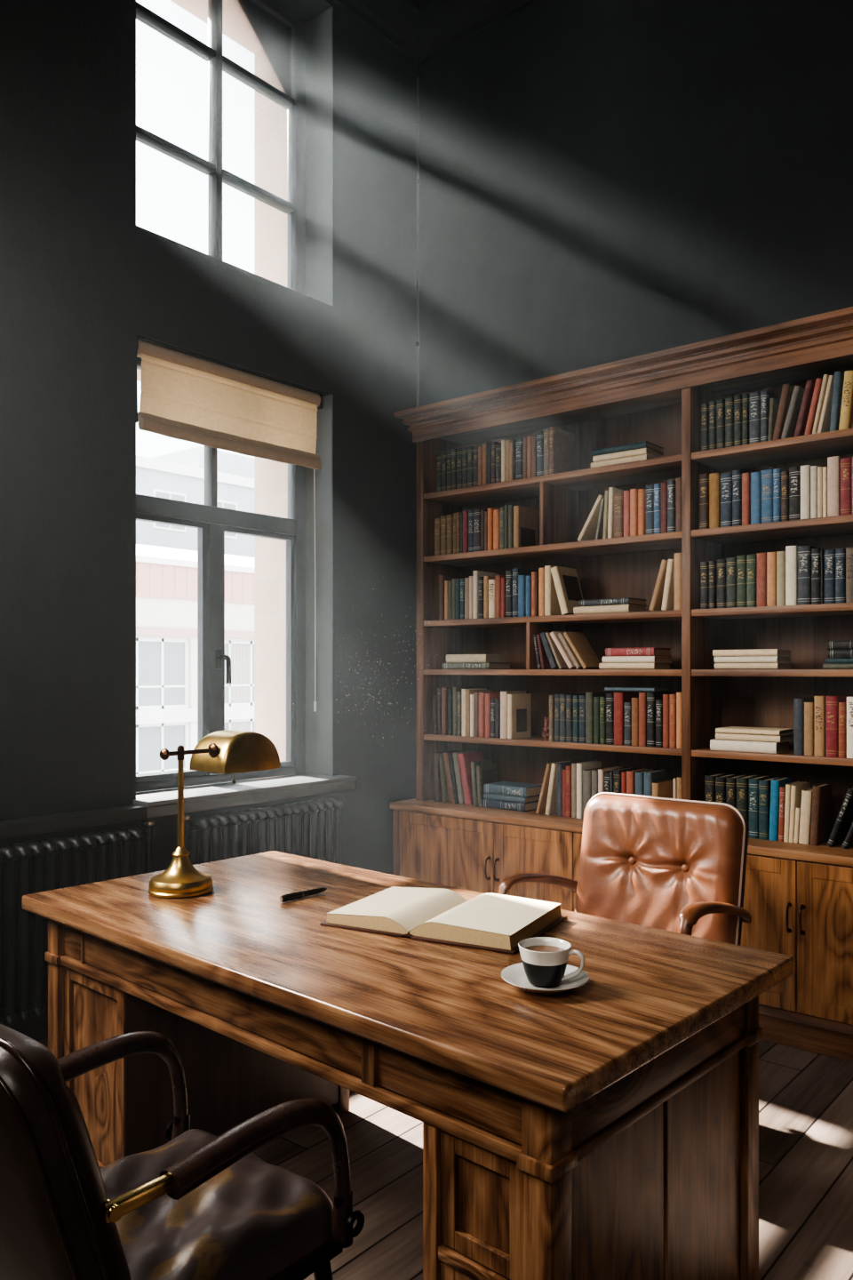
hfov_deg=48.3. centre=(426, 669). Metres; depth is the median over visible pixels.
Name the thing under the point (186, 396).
blind
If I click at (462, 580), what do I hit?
book
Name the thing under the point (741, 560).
book
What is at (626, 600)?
book
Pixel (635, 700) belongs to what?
book
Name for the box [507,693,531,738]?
book
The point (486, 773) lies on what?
book
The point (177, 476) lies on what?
building
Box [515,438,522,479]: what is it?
book
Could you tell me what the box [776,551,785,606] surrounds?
book
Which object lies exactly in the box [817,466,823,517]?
book
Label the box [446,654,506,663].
book
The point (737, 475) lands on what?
book
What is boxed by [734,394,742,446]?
book
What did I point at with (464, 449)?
book
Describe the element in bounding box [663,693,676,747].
book
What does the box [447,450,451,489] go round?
book
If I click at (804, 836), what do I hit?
book
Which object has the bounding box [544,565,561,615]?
book
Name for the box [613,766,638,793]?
book
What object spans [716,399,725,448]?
book
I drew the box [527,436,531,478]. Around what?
book
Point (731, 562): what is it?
book
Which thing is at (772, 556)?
book
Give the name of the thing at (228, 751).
desk lamp
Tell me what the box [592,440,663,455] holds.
book
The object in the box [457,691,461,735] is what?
book
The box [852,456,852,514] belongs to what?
book
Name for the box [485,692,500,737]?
book
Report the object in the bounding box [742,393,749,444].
book
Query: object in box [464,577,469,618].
book
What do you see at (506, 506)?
book
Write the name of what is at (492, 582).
book
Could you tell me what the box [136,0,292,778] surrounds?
building
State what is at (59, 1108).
backrest
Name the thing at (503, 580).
book
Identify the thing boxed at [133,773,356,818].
sill
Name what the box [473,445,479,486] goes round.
book
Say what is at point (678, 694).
book
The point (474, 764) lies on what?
book
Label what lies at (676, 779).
book
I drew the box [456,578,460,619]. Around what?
book
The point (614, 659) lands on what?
book
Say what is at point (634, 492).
book
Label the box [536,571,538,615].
book
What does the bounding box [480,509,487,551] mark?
book
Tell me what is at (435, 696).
book
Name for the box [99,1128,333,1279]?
seat cushion
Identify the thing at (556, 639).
book
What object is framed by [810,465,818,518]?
book
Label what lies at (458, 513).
book
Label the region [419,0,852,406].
wall
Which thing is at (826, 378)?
book
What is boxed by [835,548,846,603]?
book
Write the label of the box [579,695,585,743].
book
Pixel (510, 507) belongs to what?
book
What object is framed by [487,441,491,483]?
book
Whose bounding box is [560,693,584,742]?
book
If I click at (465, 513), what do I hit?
book
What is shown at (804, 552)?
book
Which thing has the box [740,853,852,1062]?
base cabinet
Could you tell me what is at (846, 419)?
book
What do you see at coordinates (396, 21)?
ceiling
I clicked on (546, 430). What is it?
book
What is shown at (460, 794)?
book
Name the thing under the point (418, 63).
conduit pipe
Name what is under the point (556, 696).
book
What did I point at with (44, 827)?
ledge
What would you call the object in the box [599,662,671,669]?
book
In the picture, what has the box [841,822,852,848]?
book
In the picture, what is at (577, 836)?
base cabinet
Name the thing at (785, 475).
book
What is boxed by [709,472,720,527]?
book
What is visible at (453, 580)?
book
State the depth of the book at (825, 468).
3.59 m
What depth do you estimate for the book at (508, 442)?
4.52 m
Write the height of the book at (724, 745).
0.043 m
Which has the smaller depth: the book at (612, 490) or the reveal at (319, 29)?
the book at (612, 490)
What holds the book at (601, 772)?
on the cabinet top at (821, 853)
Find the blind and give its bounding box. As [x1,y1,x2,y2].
[136,335,324,711]
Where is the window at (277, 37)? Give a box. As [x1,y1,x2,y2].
[136,0,305,295]
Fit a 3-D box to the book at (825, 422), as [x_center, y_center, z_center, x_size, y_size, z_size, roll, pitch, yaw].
[1.552,-0.998,3.648,0.057,0.215,0.158,0,0,40]
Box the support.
[164,1110,190,1141]
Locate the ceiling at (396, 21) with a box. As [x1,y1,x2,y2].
[332,0,421,62]
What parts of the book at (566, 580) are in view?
panel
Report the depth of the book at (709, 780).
3.88 m
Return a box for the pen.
[280,887,327,902]
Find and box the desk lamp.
[147,729,280,898]
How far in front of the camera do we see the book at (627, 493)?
4.12 m
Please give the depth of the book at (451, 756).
4.72 m
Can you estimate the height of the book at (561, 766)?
0.239 m
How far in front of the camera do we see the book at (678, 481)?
3.97 m
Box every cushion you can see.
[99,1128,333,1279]
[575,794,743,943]
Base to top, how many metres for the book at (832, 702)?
0.229 m
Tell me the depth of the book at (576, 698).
4.28 m
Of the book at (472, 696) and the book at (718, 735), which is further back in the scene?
the book at (472, 696)
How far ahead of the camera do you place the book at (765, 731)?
3.79 m
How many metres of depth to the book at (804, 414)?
3.64 m
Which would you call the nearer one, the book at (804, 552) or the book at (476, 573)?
the book at (804, 552)
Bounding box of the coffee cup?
[518,936,584,987]
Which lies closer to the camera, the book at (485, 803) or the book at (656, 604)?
the book at (656, 604)
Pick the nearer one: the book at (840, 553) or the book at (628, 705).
the book at (840, 553)
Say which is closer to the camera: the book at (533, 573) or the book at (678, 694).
the book at (678, 694)
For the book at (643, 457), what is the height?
0.028 m
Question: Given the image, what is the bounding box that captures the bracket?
[334,1190,364,1247]
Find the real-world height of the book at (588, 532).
0.201 m
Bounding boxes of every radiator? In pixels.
[0,819,154,1026]
[184,797,343,864]
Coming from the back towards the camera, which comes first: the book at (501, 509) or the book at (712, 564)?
the book at (501, 509)
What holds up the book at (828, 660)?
on the book at (825, 666)
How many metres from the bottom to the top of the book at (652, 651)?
0.035 m
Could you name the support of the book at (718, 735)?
on the book at (724, 745)
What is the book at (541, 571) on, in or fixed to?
on the bookcase
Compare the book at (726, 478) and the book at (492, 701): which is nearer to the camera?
the book at (726, 478)
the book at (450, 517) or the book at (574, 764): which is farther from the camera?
the book at (450, 517)
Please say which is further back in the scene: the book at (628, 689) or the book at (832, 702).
the book at (628, 689)
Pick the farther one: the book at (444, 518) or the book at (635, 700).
the book at (444, 518)
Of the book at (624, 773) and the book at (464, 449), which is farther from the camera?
the book at (464, 449)
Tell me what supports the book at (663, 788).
on the cabinet top at (821, 853)
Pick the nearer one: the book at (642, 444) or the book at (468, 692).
the book at (642, 444)
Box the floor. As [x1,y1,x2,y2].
[37,1037,852,1279]
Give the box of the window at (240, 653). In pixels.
[231,644,249,702]
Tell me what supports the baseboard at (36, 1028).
attached to the wall at (79, 278)
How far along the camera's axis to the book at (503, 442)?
4.53 m
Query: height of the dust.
0.827 m
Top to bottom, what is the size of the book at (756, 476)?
0.206 m
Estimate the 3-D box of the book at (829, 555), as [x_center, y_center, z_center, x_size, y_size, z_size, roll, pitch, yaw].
[1.578,-0.349,3.659,0.039,0.204,0.201,0,0,40]
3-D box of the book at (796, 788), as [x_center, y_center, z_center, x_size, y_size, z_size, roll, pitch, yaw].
[1.462,0.558,3.730,0.028,0.221,0.170,0,0,40]
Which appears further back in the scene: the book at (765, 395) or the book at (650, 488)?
the book at (650, 488)
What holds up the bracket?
attached to the office chair at (199, 1204)
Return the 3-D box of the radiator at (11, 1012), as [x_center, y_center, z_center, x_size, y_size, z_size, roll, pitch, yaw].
[-1.486,1.005,3.434,0.135,0.789,1.167,0,0,40]
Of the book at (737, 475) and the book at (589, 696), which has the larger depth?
the book at (589, 696)
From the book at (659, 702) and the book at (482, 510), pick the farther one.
the book at (482, 510)
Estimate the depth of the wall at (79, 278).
3.88 m
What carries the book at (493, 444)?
on the bookcase
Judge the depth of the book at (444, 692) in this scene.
4.77 m
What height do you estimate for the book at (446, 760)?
0.254 m
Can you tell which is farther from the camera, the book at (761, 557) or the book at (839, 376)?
the book at (761, 557)
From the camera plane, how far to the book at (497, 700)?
4.55 m
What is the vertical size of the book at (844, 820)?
0.228 m
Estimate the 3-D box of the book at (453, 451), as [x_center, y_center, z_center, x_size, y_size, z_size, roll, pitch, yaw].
[0.190,-0.992,4.793,0.030,0.202,0.182,0,0,40]
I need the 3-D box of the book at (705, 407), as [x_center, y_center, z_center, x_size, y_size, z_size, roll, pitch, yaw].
[1.198,-0.989,3.970,0.027,0.195,0.198,0,0,40]
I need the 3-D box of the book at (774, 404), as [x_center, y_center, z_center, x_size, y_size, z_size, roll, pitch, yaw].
[1.398,-0.975,3.784,0.022,0.168,0.170,0,0,40]
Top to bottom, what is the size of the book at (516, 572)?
0.231 m
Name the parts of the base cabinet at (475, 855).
door, door handle, door handle, door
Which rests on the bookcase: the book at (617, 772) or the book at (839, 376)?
the book at (839, 376)
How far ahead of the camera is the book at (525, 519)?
4.51 m
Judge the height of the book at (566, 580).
0.226 m
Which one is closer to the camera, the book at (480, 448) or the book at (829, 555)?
the book at (829, 555)
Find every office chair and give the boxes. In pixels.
[0,1023,364,1279]
[497,792,751,945]
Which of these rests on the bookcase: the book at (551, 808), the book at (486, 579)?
the book at (486, 579)
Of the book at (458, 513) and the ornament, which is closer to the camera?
the ornament
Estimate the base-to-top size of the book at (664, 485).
0.214 m
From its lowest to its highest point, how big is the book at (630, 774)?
0.227 m
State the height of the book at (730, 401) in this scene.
0.201 m
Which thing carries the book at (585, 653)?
on the bookcase
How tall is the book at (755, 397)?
0.204 m
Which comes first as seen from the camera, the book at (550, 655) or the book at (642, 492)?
the book at (642, 492)
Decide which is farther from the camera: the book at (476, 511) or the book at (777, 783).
the book at (476, 511)
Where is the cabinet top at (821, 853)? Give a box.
[390,798,852,866]
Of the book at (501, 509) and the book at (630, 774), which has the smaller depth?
the book at (630, 774)
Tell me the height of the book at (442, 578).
0.226 m
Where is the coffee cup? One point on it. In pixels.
(545, 960)
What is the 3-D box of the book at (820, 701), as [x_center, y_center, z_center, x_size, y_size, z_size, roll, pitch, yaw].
[1.545,0.215,3.675,0.037,0.228,0.186,0,0,40]
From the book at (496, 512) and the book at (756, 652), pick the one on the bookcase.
the book at (496, 512)
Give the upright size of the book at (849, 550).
0.204 m
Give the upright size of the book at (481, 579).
0.202 m
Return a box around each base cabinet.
[393,809,575,911]
[573,832,582,911]
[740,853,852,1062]
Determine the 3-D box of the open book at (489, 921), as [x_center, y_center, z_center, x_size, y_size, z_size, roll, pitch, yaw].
[0.049,0.621,2.432,0.527,0.046,0.359,0,0,28]
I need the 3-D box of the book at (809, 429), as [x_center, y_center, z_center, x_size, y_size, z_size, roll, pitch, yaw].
[1.518,-0.997,3.677,0.067,0.211,0.159,0,0,40]
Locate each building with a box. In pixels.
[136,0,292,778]
[136,446,254,557]
[136,544,254,792]
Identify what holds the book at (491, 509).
on the bookcase
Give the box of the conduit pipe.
[415,55,429,407]
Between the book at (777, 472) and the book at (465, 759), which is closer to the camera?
the book at (777, 472)
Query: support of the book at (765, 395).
on the bookcase
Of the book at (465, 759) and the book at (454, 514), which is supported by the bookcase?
the book at (454, 514)
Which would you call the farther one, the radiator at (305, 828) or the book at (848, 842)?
the radiator at (305, 828)
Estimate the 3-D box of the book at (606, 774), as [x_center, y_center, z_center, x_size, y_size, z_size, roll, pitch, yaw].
[0.850,0.561,4.255,0.031,0.216,0.191,0,0,40]
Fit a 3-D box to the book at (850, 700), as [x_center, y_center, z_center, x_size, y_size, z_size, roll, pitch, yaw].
[1.639,0.216,3.599,0.043,0.227,0.196,0,0,40]
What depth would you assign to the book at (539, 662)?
4.41 m
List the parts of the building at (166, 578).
pane, pane, pane, pane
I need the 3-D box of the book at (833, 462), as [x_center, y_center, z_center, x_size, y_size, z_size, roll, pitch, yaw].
[1.580,-0.685,3.637,0.042,0.225,0.177,0,0,40]
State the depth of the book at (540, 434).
4.40 m
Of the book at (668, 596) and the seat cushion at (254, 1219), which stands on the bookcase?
the book at (668, 596)
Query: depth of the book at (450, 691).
4.74 m
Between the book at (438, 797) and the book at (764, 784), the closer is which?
the book at (764, 784)
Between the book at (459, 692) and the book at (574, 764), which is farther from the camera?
the book at (459, 692)
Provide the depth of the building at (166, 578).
28.01 m
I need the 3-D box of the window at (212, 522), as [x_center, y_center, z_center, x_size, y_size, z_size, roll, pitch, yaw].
[-1.015,-0.423,4.463,0.134,1.923,1.221,0,0,40]
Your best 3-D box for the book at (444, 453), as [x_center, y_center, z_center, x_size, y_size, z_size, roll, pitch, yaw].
[0.139,-0.990,4.829,0.030,0.198,0.168,0,0,40]
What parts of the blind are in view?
chain, fabric panel, pull cord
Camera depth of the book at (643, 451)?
4.13 m
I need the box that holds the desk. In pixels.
[22,850,795,1279]
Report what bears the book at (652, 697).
on the bookcase
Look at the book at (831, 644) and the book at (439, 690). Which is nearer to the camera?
the book at (831, 644)
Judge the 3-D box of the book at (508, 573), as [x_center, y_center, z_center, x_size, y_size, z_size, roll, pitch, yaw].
[0.450,-0.357,4.593,0.036,0.221,0.197,0,0,40]
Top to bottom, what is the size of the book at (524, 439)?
0.194 m
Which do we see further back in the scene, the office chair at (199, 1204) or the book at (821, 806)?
the book at (821, 806)
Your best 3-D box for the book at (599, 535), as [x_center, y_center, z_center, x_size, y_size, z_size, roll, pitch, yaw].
[0.811,-0.663,4.258,0.045,0.180,0.151,0,0,40]
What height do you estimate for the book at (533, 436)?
0.199 m
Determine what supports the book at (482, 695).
on the bookcase
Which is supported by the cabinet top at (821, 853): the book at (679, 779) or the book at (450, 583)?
the book at (679, 779)
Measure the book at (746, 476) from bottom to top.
0.207 m
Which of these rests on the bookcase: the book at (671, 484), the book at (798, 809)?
the book at (671, 484)
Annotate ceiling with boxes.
[332,0,421,62]
[417,0,538,60]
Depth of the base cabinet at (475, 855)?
4.45 m
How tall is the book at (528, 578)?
0.191 m
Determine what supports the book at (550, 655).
on the bookcase
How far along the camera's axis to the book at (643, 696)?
4.07 m
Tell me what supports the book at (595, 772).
on the cabinet top at (821, 853)
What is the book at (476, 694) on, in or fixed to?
on the bookcase
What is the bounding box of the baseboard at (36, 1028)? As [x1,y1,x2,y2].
[6,994,47,1040]
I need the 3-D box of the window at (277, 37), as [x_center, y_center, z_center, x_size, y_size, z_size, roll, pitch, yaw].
[-1.041,-2.592,4.485,0.067,1.505,1.221,0,0,40]
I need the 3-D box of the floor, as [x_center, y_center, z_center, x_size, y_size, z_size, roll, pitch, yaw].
[-0.016,1.460,1.033,6.070,0.120,7.050,0,0,40]
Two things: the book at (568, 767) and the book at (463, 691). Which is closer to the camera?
the book at (568, 767)
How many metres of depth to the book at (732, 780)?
3.82 m
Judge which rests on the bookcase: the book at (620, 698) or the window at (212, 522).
the book at (620, 698)
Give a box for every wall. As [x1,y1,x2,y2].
[0,0,416,1002]
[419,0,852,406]
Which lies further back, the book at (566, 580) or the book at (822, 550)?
the book at (566, 580)
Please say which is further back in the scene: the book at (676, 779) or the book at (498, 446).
the book at (498, 446)
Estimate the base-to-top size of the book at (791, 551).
0.229 m
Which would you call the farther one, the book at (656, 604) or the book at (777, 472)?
the book at (656, 604)
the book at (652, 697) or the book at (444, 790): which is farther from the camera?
the book at (444, 790)
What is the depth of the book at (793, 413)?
3.68 m
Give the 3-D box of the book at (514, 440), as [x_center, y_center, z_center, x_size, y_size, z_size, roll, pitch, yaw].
[0.472,-0.989,4.568,0.014,0.195,0.194,0,0,40]
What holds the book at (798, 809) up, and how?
on the cabinet top at (821, 853)
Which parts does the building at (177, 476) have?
pane, pane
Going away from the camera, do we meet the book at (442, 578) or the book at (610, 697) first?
the book at (610, 697)
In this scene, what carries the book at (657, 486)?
on the bookcase
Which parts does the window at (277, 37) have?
pane, pane, frame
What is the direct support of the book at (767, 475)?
on the bookcase
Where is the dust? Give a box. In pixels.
[336,573,461,737]
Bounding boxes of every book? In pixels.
[320,886,567,954]
[432,694,437,735]
[434,518,440,555]
[434,750,460,801]
[436,453,441,491]
[437,688,441,735]
[439,575,464,620]
[439,752,448,802]
[440,515,447,554]
[441,451,447,490]
[441,662,511,669]
[441,686,470,735]
[442,750,468,803]
[444,580,451,619]
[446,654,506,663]
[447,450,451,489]
[447,514,453,553]
[448,581,452,619]
[448,688,453,735]
[448,752,458,804]
[451,448,456,489]
[452,578,455,619]
[452,750,477,804]
[453,512,456,553]
[453,686,480,735]
[456,448,462,488]
[456,512,460,552]
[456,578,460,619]
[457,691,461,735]
[457,751,483,805]
[460,512,463,552]
[460,578,464,619]
[461,688,487,735]
[462,447,467,487]
[463,511,468,552]
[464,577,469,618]
[466,688,493,736]
[467,446,473,487]
[468,509,473,551]
[469,576,473,618]
[470,694,474,736]
[471,760,492,806]
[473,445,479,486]
[473,508,487,551]
[473,570,497,618]
[474,691,491,736]
[476,763,498,807]
[478,446,482,485]
[479,576,483,618]
[479,691,500,737]
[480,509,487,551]
[481,799,538,811]
[482,443,487,484]
[483,576,495,618]
[483,781,542,797]
[483,792,539,803]
[484,511,487,550]
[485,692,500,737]
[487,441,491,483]
[488,507,496,550]
[488,579,495,617]
[490,699,495,737]
[491,441,501,483]
[493,509,499,549]
[495,698,500,738]
[496,444,501,482]
[496,575,505,617]
[499,507,504,549]
[500,690,526,738]
[501,440,505,481]
[501,577,505,617]
[504,504,508,548]
[505,440,512,480]
[505,570,512,617]
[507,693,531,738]
[508,504,514,548]
[509,442,512,480]
[512,439,515,479]
[512,568,538,616]
[513,505,537,547]
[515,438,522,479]
[518,575,528,616]
[522,437,527,478]
[526,576,531,616]
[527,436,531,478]
[531,434,536,477]
[531,571,535,615]
[533,634,542,669]
[536,431,543,476]
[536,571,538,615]
[536,634,551,669]
[536,760,565,813]
[538,568,544,615]
[539,632,559,669]
[544,428,549,475]
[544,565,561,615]
[545,632,569,669]
[545,760,570,815]
[549,426,575,474]
[549,695,554,741]
[550,631,576,669]
[551,566,583,615]
[554,693,570,741]
[557,760,584,815]
[558,632,583,669]
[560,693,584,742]
[562,768,566,816]
[563,631,600,669]
[566,694,582,742]
[566,765,571,817]
[571,760,591,817]
[573,604,646,614]
[573,694,585,742]
[576,760,601,818]
[577,494,605,541]
[578,597,647,606]
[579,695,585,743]
[583,767,602,818]
[585,691,613,743]
[591,454,656,468]
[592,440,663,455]
[592,447,663,462]
[592,767,609,797]
[593,696,606,743]
[595,498,604,539]
[598,766,623,793]
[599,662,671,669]
[600,696,606,743]
[602,490,608,538]
[602,656,672,663]
[603,770,613,792]
[604,687,668,691]
[605,647,671,655]
[606,693,614,744]
[608,487,624,538]
[610,771,613,792]
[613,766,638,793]
[614,492,623,537]
[614,691,643,744]
[621,771,626,793]
[624,490,630,536]
[624,701,631,745]
[626,768,653,794]
[630,488,639,535]
[632,697,639,745]
[635,768,654,795]
[638,488,646,535]
[639,691,656,746]
[643,768,671,796]
[646,484,654,534]
[647,691,671,746]
[648,559,667,610]
[652,778,673,798]
[654,483,661,534]
[656,699,663,747]
[661,482,667,533]
[661,559,674,610]
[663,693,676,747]
[667,480,675,532]
[669,694,676,748]
[673,777,677,799]
[674,552,681,609]
[675,477,681,531]
[676,692,681,748]
[677,776,681,799]
[698,473,709,529]
[700,561,709,608]
[701,403,709,450]
[704,772,730,802]
[709,400,716,449]
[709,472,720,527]
[709,560,716,608]
[710,738,791,753]
[712,648,791,656]
[713,656,791,663]
[714,663,792,669]
[715,726,793,735]
[715,732,793,742]
[715,773,740,803]
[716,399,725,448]
[716,559,726,607]
[720,472,732,527]
[725,397,734,447]
[726,557,736,607]
[726,773,744,808]
[732,470,746,526]
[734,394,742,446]
[736,554,746,607]
[736,773,763,823]
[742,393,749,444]
[742,472,751,525]
[746,554,756,607]
[748,774,774,838]
[749,392,760,443]
[751,472,761,524]
[756,552,767,607]
[759,776,780,839]
[760,390,780,441]
[761,469,773,523]
[767,552,776,606]
[768,398,779,440]
[768,776,792,840]
[772,384,794,439]
[773,468,785,521]
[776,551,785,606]
[778,785,785,841]
[781,385,805,439]
[781,471,789,520]
[784,781,803,842]
[785,545,799,605]
[789,466,800,520]
[789,781,810,842]
[793,380,815,436]
[793,697,814,755]
[793,806,800,843]
[797,545,818,605]
[799,786,813,844]
[800,464,812,519]
[804,378,823,435]
[804,701,814,756]
[809,782,832,845]
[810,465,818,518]
[811,548,824,604]
[812,374,829,433]
[814,695,830,756]
[817,375,833,432]
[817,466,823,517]
[821,549,823,603]
[823,466,827,517]
[823,664,852,669]
[824,549,835,603]
[825,658,852,663]
[825,695,852,757]
[826,786,852,847]
[827,456,843,516]
[827,640,852,649]
[827,649,852,658]
[830,371,844,431]
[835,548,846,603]
[839,370,852,430]
[839,701,847,758]
[840,457,852,515]
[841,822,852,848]
[846,547,852,602]
[847,696,852,758]
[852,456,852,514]
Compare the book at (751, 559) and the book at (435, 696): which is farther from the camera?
the book at (435, 696)
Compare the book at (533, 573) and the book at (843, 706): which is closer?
the book at (843, 706)
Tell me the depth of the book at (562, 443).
4.40 m
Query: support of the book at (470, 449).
on the bookcase
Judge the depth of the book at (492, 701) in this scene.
4.57 m
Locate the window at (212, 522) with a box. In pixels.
[136,356,305,791]
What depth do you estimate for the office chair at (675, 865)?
3.13 m
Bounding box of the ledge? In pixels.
[0,791,345,845]
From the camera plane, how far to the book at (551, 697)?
4.36 m
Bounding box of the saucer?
[501,962,589,994]
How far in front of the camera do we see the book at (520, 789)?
4.53 m
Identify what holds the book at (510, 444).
on the bookcase
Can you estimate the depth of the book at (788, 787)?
3.68 m
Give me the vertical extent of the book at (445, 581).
0.197 m
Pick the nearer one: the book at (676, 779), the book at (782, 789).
the book at (782, 789)
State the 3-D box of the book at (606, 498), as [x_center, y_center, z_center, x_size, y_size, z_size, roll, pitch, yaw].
[0.839,-0.679,4.247,0.027,0.213,0.168,0,0,40]
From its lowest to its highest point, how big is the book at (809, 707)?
0.204 m
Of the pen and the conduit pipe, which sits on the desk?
the pen
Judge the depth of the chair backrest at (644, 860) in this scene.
3.14 m
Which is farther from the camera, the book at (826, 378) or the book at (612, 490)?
the book at (612, 490)
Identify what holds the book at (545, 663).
on the bookcase
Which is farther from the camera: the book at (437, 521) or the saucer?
the book at (437, 521)
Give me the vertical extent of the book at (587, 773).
0.217 m
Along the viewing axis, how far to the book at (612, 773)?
4.16 m
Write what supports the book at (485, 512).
on the bookcase
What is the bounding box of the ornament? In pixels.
[542,716,549,740]
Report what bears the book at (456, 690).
on the bookcase
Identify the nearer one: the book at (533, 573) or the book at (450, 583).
the book at (533, 573)
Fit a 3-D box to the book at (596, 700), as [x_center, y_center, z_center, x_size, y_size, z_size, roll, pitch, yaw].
[0.811,0.226,4.286,0.028,0.207,0.192,0,0,40]
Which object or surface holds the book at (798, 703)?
on the bookcase
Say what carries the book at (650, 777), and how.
on the cabinet top at (821, 853)
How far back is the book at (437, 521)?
4.79 m
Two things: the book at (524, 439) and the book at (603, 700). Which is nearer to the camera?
the book at (603, 700)
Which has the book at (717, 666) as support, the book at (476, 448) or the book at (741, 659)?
the book at (741, 659)
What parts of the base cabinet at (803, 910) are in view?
door, door handle, door handle, door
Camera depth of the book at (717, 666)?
3.78 m
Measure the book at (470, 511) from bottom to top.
0.210 m
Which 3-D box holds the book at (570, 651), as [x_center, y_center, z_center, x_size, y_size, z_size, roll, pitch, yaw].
[0.694,-0.085,4.365,0.118,0.168,0.167,0,0,40]
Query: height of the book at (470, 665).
0.032 m
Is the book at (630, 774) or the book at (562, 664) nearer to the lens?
the book at (630, 774)
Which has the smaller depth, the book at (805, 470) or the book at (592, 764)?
the book at (805, 470)
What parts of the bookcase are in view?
panel, shelf, shelf, shelf, shelf, shelf, cornice, panel, shelf, shelf, shelf, shelf, shelf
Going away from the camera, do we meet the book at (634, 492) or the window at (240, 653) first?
the book at (634, 492)
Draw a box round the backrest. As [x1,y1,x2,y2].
[0,1023,130,1279]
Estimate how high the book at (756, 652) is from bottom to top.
0.026 m
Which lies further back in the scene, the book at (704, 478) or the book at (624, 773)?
the book at (624, 773)
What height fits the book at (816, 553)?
0.211 m
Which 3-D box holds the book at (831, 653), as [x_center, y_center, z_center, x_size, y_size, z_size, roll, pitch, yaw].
[1.634,-0.058,3.588,0.184,0.032,0.170,0,0,40]
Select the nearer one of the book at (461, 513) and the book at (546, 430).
the book at (546, 430)
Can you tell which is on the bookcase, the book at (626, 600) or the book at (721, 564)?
the book at (721, 564)
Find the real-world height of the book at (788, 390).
0.213 m
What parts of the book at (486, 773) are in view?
panel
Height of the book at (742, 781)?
0.236 m
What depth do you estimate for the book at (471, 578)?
4.65 m
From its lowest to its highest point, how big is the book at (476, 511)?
0.210 m
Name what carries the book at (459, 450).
on the bookcase
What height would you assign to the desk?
0.754 m
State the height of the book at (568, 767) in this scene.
0.230 m
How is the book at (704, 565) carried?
on the bookcase
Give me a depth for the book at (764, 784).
3.74 m
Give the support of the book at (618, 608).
on the bookcase
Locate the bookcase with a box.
[393,306,852,833]
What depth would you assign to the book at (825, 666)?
3.56 m
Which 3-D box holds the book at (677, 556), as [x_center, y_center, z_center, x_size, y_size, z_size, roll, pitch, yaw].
[1.104,-0.366,4.038,0.034,0.238,0.183,0,0,40]
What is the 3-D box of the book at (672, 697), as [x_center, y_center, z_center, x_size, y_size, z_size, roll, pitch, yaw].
[1.082,0.217,4.046,0.029,0.225,0.175,0,0,40]
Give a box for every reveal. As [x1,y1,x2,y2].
[304,6,333,305]
[304,393,333,775]
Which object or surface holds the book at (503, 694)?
on the bookcase
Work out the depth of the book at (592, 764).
4.26 m
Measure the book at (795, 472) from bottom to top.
0.206 m
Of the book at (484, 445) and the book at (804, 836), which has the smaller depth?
the book at (804, 836)
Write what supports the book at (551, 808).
on the cabinet top at (821, 853)
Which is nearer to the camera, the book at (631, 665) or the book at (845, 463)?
the book at (845, 463)
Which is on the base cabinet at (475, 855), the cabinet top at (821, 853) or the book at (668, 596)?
the cabinet top at (821, 853)
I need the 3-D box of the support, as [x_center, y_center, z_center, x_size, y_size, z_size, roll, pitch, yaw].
[-0.513,0.965,1.980,0.049,0.086,0.044,0,0,40]
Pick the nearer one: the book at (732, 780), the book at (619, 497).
the book at (732, 780)
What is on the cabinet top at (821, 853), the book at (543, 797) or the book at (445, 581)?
the book at (543, 797)
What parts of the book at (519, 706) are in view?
panel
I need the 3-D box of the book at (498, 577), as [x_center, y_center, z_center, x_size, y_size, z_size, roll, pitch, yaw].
[0.402,-0.348,4.631,0.028,0.204,0.196,0,0,40]
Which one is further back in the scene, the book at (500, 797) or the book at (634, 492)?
the book at (500, 797)
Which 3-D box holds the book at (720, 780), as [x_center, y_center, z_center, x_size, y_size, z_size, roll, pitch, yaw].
[1.238,0.552,3.914,0.039,0.233,0.170,0,0,40]
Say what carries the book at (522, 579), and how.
on the bookcase
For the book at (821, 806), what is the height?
0.225 m
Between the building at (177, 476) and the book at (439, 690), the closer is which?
the book at (439, 690)
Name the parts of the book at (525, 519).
panel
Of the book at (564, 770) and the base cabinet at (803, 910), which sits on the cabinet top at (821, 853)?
the book at (564, 770)
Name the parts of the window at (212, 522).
casement frame, handle, casement frame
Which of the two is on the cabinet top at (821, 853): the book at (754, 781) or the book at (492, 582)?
the book at (754, 781)
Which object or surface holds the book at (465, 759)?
on the cabinet top at (821, 853)
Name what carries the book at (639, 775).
on the cabinet top at (821, 853)
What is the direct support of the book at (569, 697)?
on the bookcase
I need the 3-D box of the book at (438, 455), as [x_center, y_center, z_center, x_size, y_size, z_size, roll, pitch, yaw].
[0.115,-0.988,4.852,0.033,0.194,0.178,0,0,40]
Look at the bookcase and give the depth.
4.17 m
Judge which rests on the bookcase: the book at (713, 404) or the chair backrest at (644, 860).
the book at (713, 404)
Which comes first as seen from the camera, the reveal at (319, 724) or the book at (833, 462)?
the book at (833, 462)

